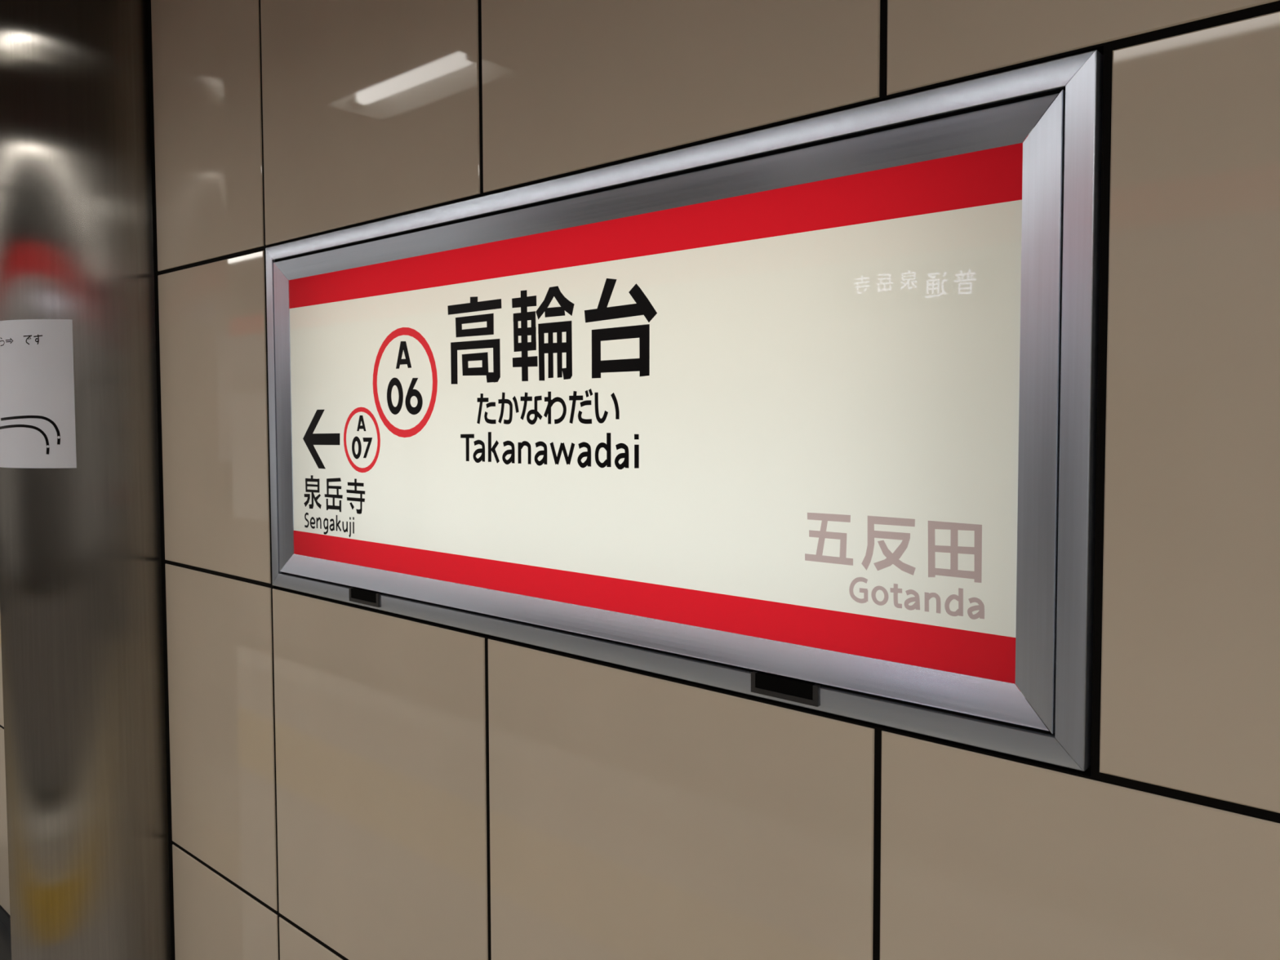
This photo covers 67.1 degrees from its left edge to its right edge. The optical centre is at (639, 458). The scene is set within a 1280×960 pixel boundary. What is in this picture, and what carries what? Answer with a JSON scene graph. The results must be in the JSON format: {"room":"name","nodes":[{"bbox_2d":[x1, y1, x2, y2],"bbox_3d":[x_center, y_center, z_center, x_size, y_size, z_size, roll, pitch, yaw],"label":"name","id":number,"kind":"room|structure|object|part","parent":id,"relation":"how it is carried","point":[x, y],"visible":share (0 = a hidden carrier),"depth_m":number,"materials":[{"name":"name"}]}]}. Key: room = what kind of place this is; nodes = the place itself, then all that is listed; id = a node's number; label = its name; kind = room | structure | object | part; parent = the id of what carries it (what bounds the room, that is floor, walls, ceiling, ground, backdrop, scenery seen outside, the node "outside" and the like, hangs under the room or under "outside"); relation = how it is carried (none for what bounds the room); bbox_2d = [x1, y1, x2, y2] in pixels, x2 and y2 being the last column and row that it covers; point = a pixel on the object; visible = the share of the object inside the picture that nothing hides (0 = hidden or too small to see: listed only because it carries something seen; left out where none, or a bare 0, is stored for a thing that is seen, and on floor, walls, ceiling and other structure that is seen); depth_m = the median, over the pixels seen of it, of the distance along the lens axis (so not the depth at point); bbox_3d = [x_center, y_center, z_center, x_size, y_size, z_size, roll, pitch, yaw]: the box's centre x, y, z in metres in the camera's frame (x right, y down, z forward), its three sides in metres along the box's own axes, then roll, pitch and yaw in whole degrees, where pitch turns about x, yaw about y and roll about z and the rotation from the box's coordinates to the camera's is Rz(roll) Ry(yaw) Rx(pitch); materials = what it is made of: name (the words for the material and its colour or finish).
{"room":"station hall","nodes":[
{"label":"station hall","id":0,"kind":"room"},
{"bbox_2d":[0,0,1279,959],"bbox_3d":[-1.493,0.172,2.596,11.600,2.439,0.200,2,3,41],"label":"wall","id":1,"kind":"structure","parent":0,"point":[346,780],"depth_m":1.12,"materials":[{"name":"beige tile"}]},
{"bbox_2d":[0,906,10,931],"bbox_3d":[-1.556,1.374,2.574,11.600,0.040,0.006,2,3,41],"label":"baseboard","id":2,"kind":"structure","parent":1,"relation":"attached to","point":[5,917],"depth_m":2.85,"materials":[{"name":"grey"}]},
{"bbox_2d":[0,920,11,959],"bbox_3d":[-1.613,1.396,2.510,11.600,0.003,0.166,2,3,41],"label":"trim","id":3,"kind":"structure","parent":1,"relation":"attached to","point":[5,934],"depth_m":2.76,"materials":[{"name":"grey"}]},
{"bbox_2d":[265,49,1103,771],"bbox_3d":[-0.091,-0.056,1.309,1.372,0.596,0.161,2,3,41],"label":"station sign","id":4,"kind":"object","parent":1,"relation":"attached to","point":[803,413],"visible":1,"depth_m":1.03,"materials":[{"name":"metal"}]},
{"bbox_3d":[-0.636,-0.072,1.709,0.024,0.595,0.034,2,3,41],"label":"frame rail","id":5,"kind":"part","parent":4,"relation":"part of","materials":[{"name":"metal"}]},
{"bbox_3d":[-0.130,0.232,1.276,1.371,0.024,0.034,2,3,41],"label":"frame rail","id":6,"kind":"part","parent":4,"relation":"part of","materials":[{"name":"metal"}]},
{"bbox_3d":[-0.132,-0.340,1.251,1.371,0.024,0.034,2,3,41],"label":"frame rail","id":7,"kind":"part","parent":4,"relation":"part of","materials":[{"name":"metal"}]},
{"bbox_3d":[0.373,-0.036,0.817,0.024,0.595,0.034,2,3,41],"label":"frame rail","id":8,"kind":"part","parent":4,"relation":"part of","materials":[{"name":"metal"}]},
{"bbox_3d":[-2.191,1.484,1.859,11.600,0.129,2.320,2,3,41],"label":"floor","id":9,"kind":"structure","parent":0,"visible":0},
{"bbox_2d":[0,0,171,959],"bbox_3d":[-1.183,0.192,2.147,0.414,2.439,0.414,2,3,41],"label":"pillar","id":10,"kind":"structure","parent":9,"relation":"on","point":[81,589],"depth_m":1.97,"materials":[{"name":"silver metal"}]},
{"bbox_2d":[0,319,76,468],"bbox_3d":[-1.234,-0.130,1.949,0.201,0.297,0.027,1,3,15],"label":"paper notice","id":11,"kind":"object","parent":10,"relation":"attached to","point":[37,430],"visible":1,"depth_m":1.93,"materials":[{"name":"white paper"}]}
]}

